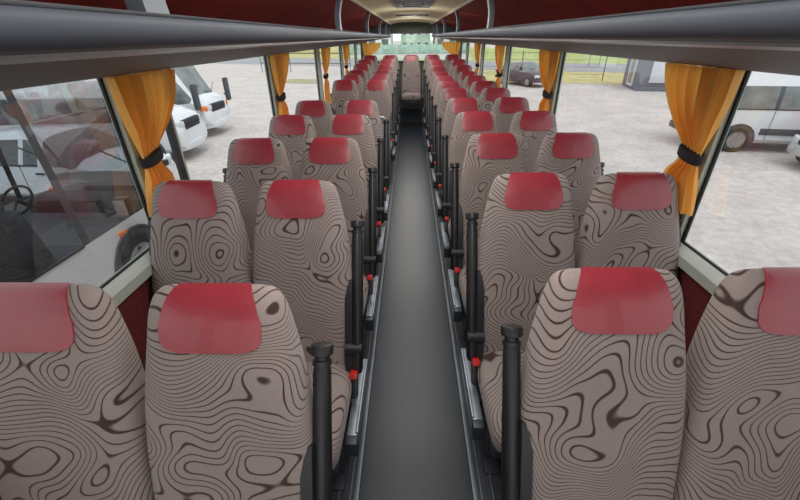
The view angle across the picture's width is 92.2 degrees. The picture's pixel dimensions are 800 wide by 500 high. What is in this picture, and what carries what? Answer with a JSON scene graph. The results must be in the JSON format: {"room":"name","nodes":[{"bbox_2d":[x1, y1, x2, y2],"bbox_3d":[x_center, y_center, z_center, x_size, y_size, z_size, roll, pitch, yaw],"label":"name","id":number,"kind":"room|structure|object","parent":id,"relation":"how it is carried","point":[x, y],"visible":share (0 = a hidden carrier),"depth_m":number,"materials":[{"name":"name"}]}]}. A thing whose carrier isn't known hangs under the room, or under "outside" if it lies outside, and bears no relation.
{"room":"vehicle interior","nodes":[
{"label":"vehicle interior","id":0,"kind":"room"},
{"bbox_2d":[117,277,149,370],"bbox_3d":[-1.095,-0.993,4.596,0.070,0.960,12.150,0,29,1],"label":"wall","id":1,"kind":"structure","parent":0,"point":[134,309],"depth_m":1.68,"materials":[{"name":"fabric"}]},
{"bbox_2d":[0,282,154,499],"bbox_3d":[-0.922,0.675,0.892,0.485,0.967,0.800,0,29,1],"label":"seat","id":2,"kind":"object","parent":1,"relation":"attached to","point":[73,420],"visible":0.95,"depth_m":0.98,"materials":[{"name":"fabric"}]},
{"bbox_2d":[148,180,252,302],"bbox_3d":[-0.904,0.292,1.583,0.485,0.967,0.800,0,29,1],"label":"seat","id":3,"kind":"object","parent":1,"relation":"attached to","point":[198,234],"visible":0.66,"depth_m":1.66,"materials":[{"name":"grey fabric"}]},
{"bbox_2d":[98,105,330,305],"bbox_3d":[-1.065,-1.406,4.366,0.080,0.065,12.150,0,29,1],"label":"sill","id":4,"kind":"structure","parent":1,"relation":"attached to","point":[130,279],"depth_m":1.59,"materials":[{"name":"plastic"}]},
{"bbox_2d":[222,138,292,258],"bbox_3d":[-0.886,-0.091,2.273,0.485,0.967,0.800,0,29,1],"label":"seat","id":5,"kind":"object","parent":1,"relation":"attached to","point":[251,162],"visible":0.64,"depth_m":2.34,"materials":[{"name":"grey fabric"}]},
{"bbox_2d":[268,115,316,178],"bbox_3d":[-0.868,-0.474,2.964,0.485,0.967,0.800,0,29,1],"label":"seat","id":6,"kind":"object","parent":1,"relation":"attached to","point":[293,131],"visible":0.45,"depth_m":3.02,"materials":[{"name":"grey fabric"}]},
{"bbox_2d":[295,100,332,136],"bbox_3d":[-0.850,-0.857,3.655,0.485,0.967,0.800,0,29,1],"label":"seat","id":7,"kind":"object","parent":1,"relation":"attached to","point":[319,111],"visible":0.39,"depth_m":3.71,"materials":[{"name":"grey fabric"}]},
{"bbox_2d":[330,80,358,114],"bbox_3d":[-0.803,-1.847,5.443,0.485,0.967,0.800,0,29,1],"label":"seat","id":8,"kind":"object","parent":1,"relation":"attached to","point":[343,91],"visible":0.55,"depth_m":5.51,"materials":[{"name":"grey fabric"}]},
{"bbox_2d":[341,75,363,99],"bbox_3d":[-0.785,-2.225,6.125,0.485,0.967,0.800,0,29,1],"label":"seat","id":9,"kind":"object","parent":1,"relation":"attached to","point":[357,78],"visible":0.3,"depth_m":6.18,"materials":[{"name":"grey fabric"}]},
{"bbox_2d":[348,70,367,85],"bbox_3d":[-0.767,-2.619,6.798,0.485,0.967,0.800,0,29,1],"label":"seat","id":10,"kind":"object","parent":1,"relation":"attached to","point":[362,73],"visible":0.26,"depth_m":6.85,"materials":[{"name":"red fabric"}]},
{"bbox_2d":[353,64,371,79],"bbox_3d":[-0.751,-3.026,7.418,0.485,0.967,0.800,0,29,1],"label":"seat","id":11,"kind":"object","parent":1,"relation":"attached to","point":[366,67],"visible":0.23,"depth_m":7.47,"materials":[{"name":"fabric"}]},
{"bbox_2d":[361,41,461,108],"bbox_3d":[0.278,-4.497,9.600,2.500,2.250,0.060,0,29,1],"label":"wall","id":12,"kind":"structure","parent":0,"point":[421,105],"depth_m":9.81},
{"bbox_2d":[358,0,465,23],"bbox_3d":[0.125,-2.435,3.765,0.920,0.100,12.150,0,29,1],"label":"ceiling","id":13,"kind":"structure","parent":0,"point":[382,8],"depth_m":4.58,"materials":[{"name":"plastic"}]},
{"bbox_2d":[0,0,390,90],"bbox_3d":[-0.706,-2.090,3.623,0.745,0.408,11.530,0,29,1],"label":"luggage rack","id":14,"kind":"object","parent":13,"relation":"attached to","point":[43,42],"visible":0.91,"depth_m":0.89,"materials":[{"name":"grey plastic"}]},
{"bbox_2d":[105,69,175,216],"bbox_3d":[-1.088,-0.506,1.771,0.068,0.565,0.481,0,29,1],"label":"curtain","id":15,"kind":"object","parent":14,"relation":"hanging from","point":[144,102],"visible":0.81,"depth_m":1.66,"materials":[{"name":"orange fabric"}]},
{"bbox_2d":[269,53,288,114],"bbox_3d":[-1.043,-1.452,3.478,0.069,0.565,0.468,0,29,1],"label":"curtain","id":16,"kind":"object","parent":14,"relation":"hanging from","point":[279,63],"visible":0.87,"depth_m":3.35,"materials":[{"name":"orange fabric"}]},
{"bbox_2d":[321,48,330,103],"bbox_3d":[-0.996,-2.387,5.300,0.069,0.695,0.465,0,29,1],"label":"curtain","id":17,"kind":"object","parent":14,"relation":"hanging from","point":[325,52],"visible":0.95,"depth_m":5.19,"materials":[{"name":"orange fabric"}]},
{"bbox_2d":[343,45,349,74],"bbox_3d":[-0.953,-3.366,6.932,0.070,0.565,0.477,0,29,1],"label":"curtain","id":18,"kind":"object","parent":14,"relation":"hanging from","point":[346,48],"visible":0.84,"depth_m":6.81,"materials":[{"name":"orange fabric"}]},
{"bbox_2d":[351,0,391,24],"bbox_3d":[-0.332,-2.315,3.672,0.032,0.032,11.850,0,29,1],"label":"trim","id":19,"kind":"structure","parent":13,"relation":"attached to","point":[357,2],"depth_m":3.85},
{"bbox_2d":[390,22,432,33],"bbox_3d":[0.258,-5.105,8.840,1.200,0.240,0.141,0,29,1],"label":"panel","id":20,"kind":"object","parent":13,"relation":"attached to","point":[405,27],"visible":0.62,"depth_m":8.80,"materials":[{"name":"black plastic"}]},
{"bbox_2d":[389,11,434,16],"bbox_3d":[0.162,-3.161,5.162,0.620,0.045,0.340,0,29,1],"label":"ceiling lamp","id":21,"kind":"object","parent":13,"relation":"attached to","point":[416,13],"visible":0.92,"depth_m":5.05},
{"bbox_2d":[389,0,437,8],"bbox_3d":[0.115,-2.156,3.376,0.400,0.076,0.920,0,29,1],"label":"roof hatch","id":22,"kind":"object","parent":13,"relation":"attached to","point":[399,4],"visible":1,"depth_m":3.13,"materials":[{"name":"grey plastic"}]},
{"bbox_2d":[431,0,473,23],"bbox_3d":[0.577,-2.314,3.648,0.032,0.032,11.850,0,29,1],"label":"trim","id":23,"kind":"structure","parent":13,"relation":"attached to","point":[466,2],"depth_m":3.98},
{"bbox_2d":[432,0,799,75],"bbox_3d":[0.948,-2.089,3.581,0.745,0.408,11.530,0,29,1],"label":"luggage rack","id":24,"kind":"object","parent":13,"relation":"attached to","point":[747,35],"visible":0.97,"depth_m":1.08,"materials":[{"name":"grey plastic"}]},
{"bbox_2d":[474,43,480,72],"bbox_3d":[1.367,-3.365,6.872,0.071,0.565,0.481,0,29,1],"label":"curtain","id":25,"kind":"object","parent":24,"relation":"hanging from","point":[477,47],"visible":0.77,"depth_m":6.76,"materials":[{"name":"orange fabric"}]},
{"bbox_2d":[495,45,504,87],"bbox_3d":[1.324,-2.443,5.210,0.070,0.565,0.486,0,29,1],"label":"curtain","id":26,"kind":"object","parent":24,"relation":"hanging from","point":[499,50],"visible":0.88,"depth_m":5.09,"materials":[{"name":"orange fabric"}]},
{"bbox_2d":[538,50,560,110],"bbox_3d":[1.276,-1.450,3.417,0.068,0.565,0.485,0,29,1],"label":"curtain","id":27,"kind":"object","parent":24,"relation":"hanging from","point":[548,60],"visible":0.82,"depth_m":3.31,"materials":[{"name":"orange fabric"}]},
{"bbox_2d":[663,63,744,216],"bbox_3d":[1.232,-0.505,1.712,0.070,0.565,0.485,0,29,1],"label":"curtain","id":28,"kind":"object","parent":24,"relation":"hanging from","point":[699,98],"visible":0.91,"depth_m":1.61,"materials":[{"name":"orange fabric"}]},
{"bbox_2d":[359,109,472,499],"bbox_3d":[0.150,-0.660,4.748,0.490,0.160,12.150,0,29,1],"label":"floor","id":29,"kind":"structure","parent":0,"point":[415,447],"depth_m":2.30,"materials":[{"name":"plastic"}]},
{"bbox_2d":[401,55,420,103],"bbox_3d":[0.255,-3.872,8.732,0.454,0.967,0.785,0,29,1],"label":"seat","id":30,"kind":"object","parent":29,"relation":"on","point":[411,73],"visible":1,"depth_m":8.82,"materials":[{"name":"fabric"}]},
{"bbox_2d":[401,93,420,100],"bbox_3d":[0.255,-3.502,8.765,0.444,0.157,0.485,0,29,1],"label":"cushion","id":31,"kind":"object","parent":30,"relation":"on","point":[405,96],"depth_m":8.56,"materials":[{"name":"fabric"}]},
{"bbox_2d":[332,108,500,499],"bbox_3d":[0.149,-0.668,4.743,2.390,0.160,12.150,0,29,1],"label":"platform","id":32,"kind":"object","parent":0,"point":[485,482],"visible":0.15,"depth_m":1.86,"materials":[{"name":"plastic"}]},
{"bbox_2d":[145,283,333,499],"bbox_3d":[-0.438,0.785,0.940,0.516,1.218,0.800,0,29,1],"label":"seat","id":33,"kind":"object","parent":32,"relation":"on","point":[232,411],"visible":1,"depth_m":0.97,"materials":[{"name":"fabric"}]},
{"bbox_2d":[253,179,367,490],"bbox_3d":[-0.420,0.402,1.631,0.516,1.218,0.800,0,29,1],"label":"seat","id":34,"kind":"object","parent":32,"relation":"on","point":[302,250],"visible":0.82,"depth_m":1.67,"materials":[{"name":"grey fabric"}]},
{"bbox_2d":[306,362,351,470],"bbox_3d":[-0.440,0.662,1.605,0.444,0.157,0.485,0,29,1],"label":"cushion","id":35,"kind":"object","parent":34,"relation":"on","point":[341,372],"depth_m":1.60,"materials":[{"name":"fabric"}]},
{"bbox_2d":[300,137,378,357],"bbox_3d":[-0.402,0.019,2.321,0.516,1.218,0.800,0,29,1],"label":"seat","id":36,"kind":"object","parent":32,"relation":"on","point":[337,161],"visible":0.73,"depth_m":2.34,"materials":[{"name":"grey fabric"}]},
{"bbox_2d":[363,272,367,316],"bbox_3d":[-0.422,0.279,2.296,0.444,0.157,0.485,0,29,1],"label":"cushion","id":37,"kind":"object","parent":36,"relation":"on","point":[365,274],"depth_m":2.32,"materials":[{"name":"fabric"}]},
{"bbox_2d":[326,114,384,262],"bbox_3d":[-0.384,-0.364,3.012,0.516,1.218,0.800,0,29,1],"label":"seat","id":38,"kind":"object","parent":32,"relation":"on","point":[358,127],"visible":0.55,"depth_m":3.02,"materials":[{"name":"grey fabric"}]},
{"bbox_2d":[342,100,388,239],"bbox_3d":[-0.365,-0.747,3.703,0.516,1.218,0.800,0,29,1],"label":"seat","id":39,"kind":"object","parent":32,"relation":"on","point":[369,108],"visible":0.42,"depth_m":3.72,"materials":[{"name":"grey fabric"}]},
{"bbox_2d":[363,79,395,164],"bbox_3d":[-0.319,-1.737,5.491,0.516,1.218,0.800,0,29,1],"label":"seat","id":40,"kind":"object","parent":32,"relation":"on","point":[377,90],"visible":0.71,"depth_m":5.51,"materials":[{"name":"grey fabric"}]},
{"bbox_2d":[370,75,396,152],"bbox_3d":[-0.301,-2.115,6.173,0.516,1.218,0.800,0,29,1],"label":"seat","id":41,"kind":"object","parent":32,"relation":"on","point":[384,77],"visible":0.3,"depth_m":6.18,"materials":[{"name":"grey fabric"}]},
{"bbox_2d":[380,116,390,182],"bbox_3d":[-0.583,-1.291,5.041,0.916,0.878,0.036,0,29,1],"label":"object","id":42,"kind":"structure","parent":32,"relation":"on","point":[381,117],"depth_m":5.00,"materials":[{"name":"grey metal"}]},
{"bbox_2d":[336,127,399,499],"bbox_3d":[-0.163,-0.242,4.027,0.096,0.030,10.470,0,29,1],"label":"trim","id":43,"kind":"structure","parent":42,"relation":"attached to","point":[356,493],"depth_m":2.26,"materials":[{"name":"metal"}]},
{"bbox_2d":[374,70,398,134],"bbox_3d":[-0.283,-2.509,6.846,0.516,1.218,0.800,0,29,1],"label":"seat","id":44,"kind":"object","parent":32,"relation":"on","point":[376,72],"visible":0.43,"depth_m":6.84,"materials":[{"name":"grey fabric"}]},
{"bbox_2d":[376,64,399,122],"bbox_3d":[-0.267,-2.916,7.466,0.516,1.218,0.800,0,29,1],"label":"seat","id":45,"kind":"object","parent":32,"relation":"on","point":[379,66],"visible":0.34,"depth_m":7.46,"materials":[{"name":"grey fabric"}]},
{"bbox_2d":[379,59,399,114],"bbox_3d":[-0.252,-3.281,8.030,0.516,1.218,0.800,0,29,1],"label":"seat","id":46,"kind":"object","parent":32,"relation":"on","point":[383,61],"visible":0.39,"depth_m":8.03,"materials":[{"name":"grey fabric"}]},
{"bbox_2d":[422,54,439,96],"bbox_3d":[0.735,-3.872,8.720,0.454,0.967,0.785,0,29,1],"label":"seat","id":47,"kind":"object","parent":32,"relation":"on","point":[433,56],"visible":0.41,"depth_m":8.78,"materials":[{"name":"fabric"}]},
{"bbox_2d":[423,59,444,115],"bbox_3d":[0.720,-3.200,7.875,0.516,1.218,0.800,0,29,1],"label":"seat","id":48,"kind":"object","parent":32,"relation":"on","point":[434,61],"visible":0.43,"depth_m":7.88,"materials":[{"name":"grey fabric"}]},
{"bbox_2d":[424,65,447,126],"bbox_3d":[0.703,-2.763,7.209,0.516,1.218,0.800,0,29,1],"label":"seat","id":49,"kind":"object","parent":32,"relation":"on","point":[435,68],"visible":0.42,"depth_m":7.21,"materials":[{"name":"grey fabric"}]},
{"bbox_2d":[425,72,450,139],"bbox_3d":[0.685,-2.332,6.540,0.516,1.218,0.800,0,29,1],"label":"seat","id":50,"kind":"object","parent":32,"relation":"on","point":[434,74],"visible":0.27,"depth_m":6.56,"materials":[{"name":"grey fabric"}]},
{"bbox_2d":[427,76,455,151],"bbox_3d":[0.667,-1.947,5.845,0.516,1.218,0.800,0,29,1],"label":"seat","id":51,"kind":"object","parent":32,"relation":"on","point":[437,79],"visible":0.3,"depth_m":5.86,"materials":[{"name":"grey fabric"}]},
{"bbox_2d":[429,81,462,167],"bbox_3d":[0.649,-1.562,5.151,0.516,1.218,0.800,0,29,1],"label":"seat","id":52,"kind":"object","parent":32,"relation":"on","point":[441,86],"visible":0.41,"depth_m":5.17,"materials":[{"name":"grey fabric"}]},
{"bbox_2d":[432,88,470,201],"bbox_3d":[0.630,-1.177,4.456,0.516,1.218,0.800,0,29,1],"label":"seat","id":53,"kind":"object","parent":32,"relation":"on","point":[449,93],"visible":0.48,"depth_m":4.48,"materials":[{"name":"grey fabric"}]},
{"bbox_2d":[422,127,495,499],"bbox_3d":[0.423,-0.242,4.012,0.096,0.030,10.470,0,29,1],"label":"trim","id":54,"kind":"structure","parent":32,"relation":"attached to","point":[475,494],"depth_m":2.23,"materials":[{"name":"metal"}]},
{"bbox_2d":[435,97,482,235],"bbox_3d":[0.612,-0.792,3.762,0.516,1.218,0.800,0,29,1],"label":"seat","id":55,"kind":"object","parent":32,"relation":"on","point":[454,106],"visible":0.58,"depth_m":3.79,"materials":[{"name":"grey fabric"}]},
{"bbox_2d":[440,111,499,268],"bbox_3d":[0.594,-0.407,3.067,0.516,1.218,0.800,0,29,1],"label":"seat","id":56,"kind":"object","parent":32,"relation":"on","point":[467,124],"visible":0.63,"depth_m":3.09,"materials":[{"name":"grey fabric"}]},
{"bbox_2d":[448,133,526,347],"bbox_3d":[0.576,-0.022,2.373,0.516,1.218,0.800,0,29,1],"label":"seat","id":57,"kind":"object","parent":32,"relation":"on","point":[488,156],"visible":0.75,"depth_m":2.40,"materials":[{"name":"grey fabric"}]},
{"bbox_2d":[459,265,465,311],"bbox_3d":[0.594,0.237,2.346,0.444,0.157,0.485,0,29,1],"label":"cushion","id":58,"kind":"object","parent":57,"relation":"on","point":[462,268],"depth_m":2.36,"materials":[{"name":"fabric"}]},
{"bbox_2d":[461,172,574,474],"bbox_3d":[0.557,0.362,1.678,0.516,1.218,0.800,0,29,1],"label":"seat","id":59,"kind":"object","parent":32,"relation":"on","point":[527,236],"visible":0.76,"depth_m":1.72,"materials":[{"name":"grey fabric"}]},
{"bbox_2d":[478,351,524,452],"bbox_3d":[0.576,0.622,1.652,0.444,0.157,0.485,0,29,1],"label":"cushion","id":60,"kind":"object","parent":59,"relation":"on","point":[489,362],"depth_m":1.63,"materials":[{"name":"fabric"}]},
{"bbox_2d":[501,267,685,499],"bbox_3d":[0.539,0.747,0.983,0.516,1.218,0.800,0,29,1],"label":"seat","id":61,"kind":"object","parent":32,"relation":"on","point":[594,409],"visible":1,"depth_m":1.02,"materials":[{"name":"fabric"}]},
{"bbox_2d":[680,268,711,354],"bbox_3d":[1.385,-0.991,4.532,0.070,0.960,12.150,0,29,1],"label":"wall","id":62,"kind":"structure","parent":0,"point":[696,298],"depth_m":1.68,"materials":[{"name":"red carpet"}]},
{"bbox_2d":[448,59,466,75],"bbox_3d":[1.201,-3.309,7.802,0.485,0.967,0.800,0,29,1],"label":"seat","id":63,"kind":"object","parent":62,"relation":"attached to","point":[453,63],"visible":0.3,"depth_m":7.85,"materials":[{"name":"red fabric"}]},
{"bbox_2d":[452,65,471,80],"bbox_3d":[1.184,-2.872,7.136,0.485,0.967,0.800,0,29,1],"label":"seat","id":64,"kind":"object","parent":62,"relation":"attached to","point":[458,68],"visible":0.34,"depth_m":7.18,"materials":[{"name":"red fabric"}]},
{"bbox_2d":[457,71,477,86],"bbox_3d":[1.166,-2.441,6.467,0.485,0.967,0.800,0,29,1],"label":"seat","id":65,"kind":"object","parent":62,"relation":"attached to","point":[462,75],"visible":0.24,"depth_m":6.51,"materials":[{"name":"red fabric"}]},
{"bbox_2d":[463,75,486,90],"bbox_3d":[1.148,-2.057,5.772,0.485,0.967,0.800,0,29,1],"label":"seat","id":66,"kind":"object","parent":62,"relation":"attached to","point":[468,80],"visible":0.2,"depth_m":5.82,"materials":[{"name":"red fabric"}]},
{"bbox_2d":[470,81,496,98],"bbox_3d":[1.130,-1.672,5.078,0.485,0.967,0.800,0,29,1],"label":"seat","id":67,"kind":"object","parent":62,"relation":"attached to","point":[477,87],"visible":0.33,"depth_m":5.13,"materials":[{"name":"red fabric"}]},
{"bbox_2d":[480,88,510,111],"bbox_3d":[1.111,-1.287,4.383,0.485,0.967,0.800,0,29,1],"label":"seat","id":68,"kind":"object","parent":62,"relation":"attached to","point":[488,96],"visible":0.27,"depth_m":4.43,"materials":[{"name":"grey fabric"}]},
{"bbox_2d":[492,97,529,132],"bbox_3d":[1.093,-0.902,3.689,0.485,0.967,0.800,0,29,1],"label":"seat","id":69,"kind":"object","parent":62,"relation":"attached to","point":[505,108],"visible":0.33,"depth_m":3.74,"materials":[{"name":"grey fabric"}]},
{"bbox_2d":[509,111,556,171],"bbox_3d":[1.075,-0.517,2.994,0.485,0.967,0.800,0,29,1],"label":"seat","id":70,"kind":"object","parent":62,"relation":"attached to","point":[532,126],"visible":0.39,"depth_m":3.05,"materials":[{"name":"grey fabric"}]},
{"bbox_2d":[534,132,604,250],"bbox_3d":[1.057,-0.132,2.300,0.485,0.967,0.800,0,29,1],"label":"seat","id":71,"kind":"object","parent":62,"relation":"attached to","point":[575,156],"visible":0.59,"depth_m":2.36,"materials":[{"name":"grey fabric"}]},
{"bbox_2d":[575,172,681,282],"bbox_3d":[1.038,0.253,1.605,0.485,0.967,0.800,0,29,1],"label":"seat","id":72,"kind":"object","parent":62,"relation":"attached to","point":[631,219],"visible":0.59,"depth_m":1.68,"materials":[{"name":"grey fabric"}]},
{"bbox_2d":[678,241,728,294],"bbox_3d":[1.344,-1.405,4.304,0.080,0.065,12.150,0,29,1],"label":"sill","id":73,"kind":"structure","parent":62,"relation":"attached to","point":[700,270],"depth_m":1.60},
{"bbox_2d":[673,267,799,499],"bbox_3d":[1.020,0.638,0.910,0.485,0.967,0.800,0,29,1],"label":"seat","id":74,"kind":"object","parent":62,"relation":"attached to","point":[741,436],"visible":0.89,"depth_m":1.01,"materials":[{"name":"fabric"}]},
{"bbox_3d":[-1.095,-1.010,4.586,0.090,3.400,12.150,0,29,1],"label":"wall","id":75,"kind":"structure","parent":0,"visible":0},
{"bbox_2d":[96,75,150,228],"bbox_3d":[-1.151,-0.403,1.716,0.045,0.780,0.140,0,29,1],"label":"pillar","id":76,"kind":"structure","parent":75,"relation":"attached to","point":[134,155],"depth_m":1.63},
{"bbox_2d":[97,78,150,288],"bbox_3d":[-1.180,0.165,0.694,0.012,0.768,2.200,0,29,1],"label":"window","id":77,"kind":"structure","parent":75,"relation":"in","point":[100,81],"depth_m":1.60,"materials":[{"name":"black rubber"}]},
{"bbox_2d":[166,56,274,179],"bbox_3d":[-1.123,-0.870,2.561,0.029,0.768,1.790,0,29,1],"label":"window","id":78,"kind":"structure","parent":75,"relation":"in","point":[264,56],"depth_m":1.96,"materials":[{"name":"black glass"}]},
{"bbox_2d":[263,56,278,116],"bbox_3d":[-1.107,-1.336,3.400,0.045,0.780,0.130,0,29,1],"label":"pillar","id":79,"kind":"structure","parent":75,"relation":"attached to","point":[274,92],"depth_m":3.31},
{"bbox_2d":[313,49,324,100],"bbox_3d":[-1.063,-2.267,5.079,0.045,0.780,0.170,0,29,1],"label":"pillar","id":80,"kind":"structure","parent":75,"relation":"attached to","point":[317,51],"depth_m":5.02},
{"bbox_2d":[362,43,380,55],"bbox_3d":[-0.680,-4.694,9.333,0.465,0.575,0.068,0,29,1],"label":"curtain","id":81,"kind":"object","parent":75,"relation":"hanging from","point":[368,48],"visible":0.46,"depth_m":9.25,"materials":[{"name":"orange fabric"}]},
{"bbox_3d":[1.384,-1.009,4.522,0.090,3.400,12.150,0,29,1],"label":"wall","id":82,"kind":"structure","parent":0,"visible":0},
{"bbox_2d":[441,42,460,53],"bbox_3d":[1.219,-4.692,9.283,0.480,0.575,0.070,0,29,1],"label":"curtain","id":83,"kind":"object","parent":82,"relation":"hanging from","point":[451,47],"visible":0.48,"depth_m":9.20,"materials":[{"name":"orange fabric"}]},
{"bbox_2d":[502,46,511,87],"bbox_3d":[1.380,-2.265,5.016,0.045,0.780,0.170,0,29,1],"label":"pillar","id":84,"kind":"structure","parent":82,"relation":"attached to","point":[507,53],"depth_m":4.93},
{"bbox_2d":[549,52,566,116],"bbox_3d":[1.336,-1.335,3.337,0.045,0.780,0.130,0,29,1],"label":"pillar","id":85,"kind":"structure","parent":82,"relation":"attached to","point":[554,88],"depth_m":3.25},
{"bbox_2d":[679,67,751,240],"bbox_3d":[1.292,-0.402,1.653,0.045,0.780,0.140,0,29,1],"label":"pillar","id":86,"kind":"structure","parent":82,"relation":"attached to","point":[709,151],"depth_m":1.59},
{"bbox_2d":[681,71,750,275],"bbox_3d":[1.267,0.166,0.631,0.012,0.768,2.200,0,29,1],"label":"window frame","id":87,"kind":"structure","parent":82,"relation":"in","point":[747,73],"depth_m":1.57,"materials":[{"name":"black rubber"}]},
{"label":"outside","id":88,"kind":"structure","parent":0,"visible":0},
{"bbox_2d":[330,48,627,63],"bbox_3d":[-10.984,-80.711,152.258,210.000,0.001,316.000,0,29,1],"label":"verge","id":89,"kind":"structure","parent":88,"point":[532,55],"depth_m":59.32,"materials":[{"name":"green plant"}]},
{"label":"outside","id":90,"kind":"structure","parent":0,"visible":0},
{"bbox_2d":[261,46,338,57],"bbox_3d":[-61.804,-94.762,178.855,107.000,0.001,258.200,0,29,1],"label":"verge","id":91,"kind":"structure","parent":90,"point":[332,49],"depth_m":80.68,"materials":[{"name":"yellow plant"}]},
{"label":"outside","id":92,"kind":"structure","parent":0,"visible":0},
{"bbox_2d":[286,79,316,82],"bbox_3d":[-7.863,-13.637,31.074,3.400,0.001,4.000,0,29,1],"label":"kerb","id":93,"kind":"object","parent":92,"point":[288,80],"visible":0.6,"depth_m":30.90,"materials":[{"name":"beige concrete"}]},
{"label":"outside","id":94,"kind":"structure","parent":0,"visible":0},
{"bbox_2d":[472,70,623,83],"bbox_3d":[33.560,-10.167,23.790,54.200,0.001,33.000,0,29,1],"label":"verge","id":95,"kind":"structure","parent":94,"point":[568,77],"depth_m":30.96,"materials":[{"name":"yellow plant"}]},
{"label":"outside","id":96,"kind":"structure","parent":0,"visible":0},
{"bbox_2d":[3,40,799,273],"bbox_3d":[3.736,-74.872,141.384,520.000,0.001,440.000,0,29,1],"label":"ground","id":97,"kind":"structure","parent":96,"point":[747,216],"depth_m":11.35,"materials":[{"name":"concrete"}]},
{"bbox_2d":[0,90,150,286],"bbox_3d":[-4.557,0.095,3.037,2.520,3.090,6.630,0,29,1],"label":"minibus","id":98,"kind":"object","parent":97,"relation":"on","point":[86,227],"visible":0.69,"depth_m":4.83,"materials":[{"name":"white paint"}]},
{"bbox_2d":[84,186,135,190],"bbox_3d":[-4.476,-0.954,6.113,1.000,0.130,0.130,0,29,1],"label":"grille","id":99,"kind":"object","parent":98,"relation":"attached to","point":[86,188],"depth_m":6.05,"materials":[{"name":"plastic"}]},
{"bbox_2d":[105,196,134,217],"bbox_3d":[-3.420,-0.521,4.671,0.332,0.262,0.123,0,29,1],"label":"mirror","id":100,"kind":"object","parent":98,"relation":"attached to","point":[123,205],"depth_m":4.62,"materials":[{"name":"beige plastic"}]},
{"bbox_2d":[112,201,128,215],"bbox_3d":[-3.345,-0.500,4.608,0.140,0.190,0.012,0,29,1],"label":"mirror glass","id":101,"kind":"object","parent":98,"relation":"attached to","point":[121,207],"depth_m":4.61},
{"bbox_2d":[0,124,175,198],"bbox_3d":[-7.353,-1.914,8.395,4.290,1.480,2.520,2,29,4],"label":"minibus","id":102,"kind":"object","parent":97,"relation":"on","point":[69,145],"visible":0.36,"depth_m":7.68,"materials":[{"name":"white paint"}]},
{"bbox_2d":[44,153,59,165],"bbox_3d":[-6.518,-1.689,7.185,0.123,0.262,0.332,2,29,4],"label":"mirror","id":103,"kind":"object","parent":102,"relation":"attached to","point":[48,155],"depth_m":7.12,"materials":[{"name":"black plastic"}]},
{"bbox_2d":[0,79,206,153],"bbox_3d":[-8.656,-3.690,10.933,5.470,2.160,2.520,-2,29,-3],"label":"van","id":104,"kind":"object","parent":97,"relation":"on","point":[82,103],"visible":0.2,"depth_m":9.94,"materials":[{"name":"white paint"}]},
{"bbox_2d":[181,114,199,129],"bbox_3d":[-6.039,-3.690,11.103,0.130,0.260,1.000,-2,29,-3],"label":"grille","id":105,"kind":"object","parent":104,"relation":"attached to","point":[191,121],"depth_m":11.09,"materials":[{"name":"plastic"}]},
{"bbox_2d":[141,66,231,128],"bbox_3d":[-9.462,-5.529,13.768,6.030,2.650,2.600,1,29,2],"label":"minibus","id":106,"kind":"object","parent":97,"relation":"on","point":[193,92],"visible":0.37,"depth_m":13.37,"materials":[{"name":"white paint"}]},
{"bbox_2d":[189,84,201,110],"bbox_3d":[-6.680,-5.021,12.637,0.123,0.800,0.372,1,29,2],"label":"mirror","id":107,"kind":"object","parent":106,"relation":"attached to","point":[193,89],"depth_m":12.53,"materials":[{"name":"grey plastic"}]},
{"bbox_2d":[208,100,224,111],"bbox_3d":[-6.561,-5.175,13.821,0.130,0.260,1.000,1,29,2],"label":"grille","id":108,"kind":"object","parent":106,"relation":"attached to","point":[216,105],"depth_m":13.76,"materials":[{"name":"plastic"}]},
{"bbox_2d":[222,77,231,99],"bbox_3d":[-6.584,-6.101,14.584,0.123,0.800,0.372,1,29,2],"label":"mirror","id":109,"kind":"object","parent":106,"relation":"attached to","point":[227,93],"depth_m":14.56,"materials":[{"name":"grey plastic"}]},
{"bbox_2d":[342,34,392,48],"bbox_3d":[-7.268,-48.740,84.109,11.600,10.040,8.800,0,29,1],"label":"house","id":110,"kind":"structure","parent":97,"relation":"on","point":[387,41],"depth_m":81.94,"materials":[{"name":"grey tile"}]},
{"bbox_2d":[349,43,469,53],"bbox_3d":[1.574,-40.730,78.023,25.236,1.978,1.485,0,29,1],"label":"hedge","id":111,"kind":"object","parent":97,"relation":"on","point":[414,48],"visible":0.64,"depth_m":77.69,"materials":[{"name":"teal plant"}]},
{"bbox_2d":[401,33,429,44],"bbox_3d":[3.300,-48.686,82.718,6.800,11.040,8.800,0,29,1],"label":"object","id":112,"kind":"structure","parent":97,"relation":"on","point":[424,38],"depth_m":80.65,"materials":[{"name":"glass"}]},
{"bbox_2d":[495,61,541,86],"bbox_3d":[8.630,-12.272,26.703,2.520,1.480,4.290,-13,31,-22],"label":"car","id":113,"kind":"object","parent":97,"relation":"on","point":[526,72],"visible":0.6,"depth_m":25.81,"materials":[{"name":"paint"}]},
{"bbox_2d":[622,59,714,91],"bbox_3d":[19.003,-11.314,23.015,9.300,3.130,3.700,6,30,13],"label":"cabin","id":114,"kind":"object","parent":97,"relation":"on","point":[639,75],"visible":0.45,"depth_m":22.95,"materials":[{"name":"stone"}]},
{"bbox_2d":[669,71,799,151],"bbox_3d":[11.367,-4.090,11.159,5.470,2.160,2.520,6,30,12],"label":"van","id":115,"kind":"object","parent":97,"relation":"on","point":[768,111],"visible":0.44,"depth_m":10.54,"materials":[{"name":"white paint"}]},
{"bbox_2d":[786,134,799,161],"bbox_3d":[12.012,-2.555,9.075,4.290,1.480,2.520,0,29,1],"label":"car","id":116,"kind":"object","parent":97,"relation":"on","point":[793,148],"visible":1,"depth_m":9.71,"materials":[{"name":"silver metal"}]},
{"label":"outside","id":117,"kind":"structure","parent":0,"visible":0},
{"bbox_2d":[216,57,626,72],"bbox_3d":[-28.275,-32.264,65.201,180.000,0.001,112.000,0,29,1],"label":"road","id":118,"kind":"structure","parent":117,"point":[577,67],"depth_m":45.68,"materials":[{"name":"asphalt"}]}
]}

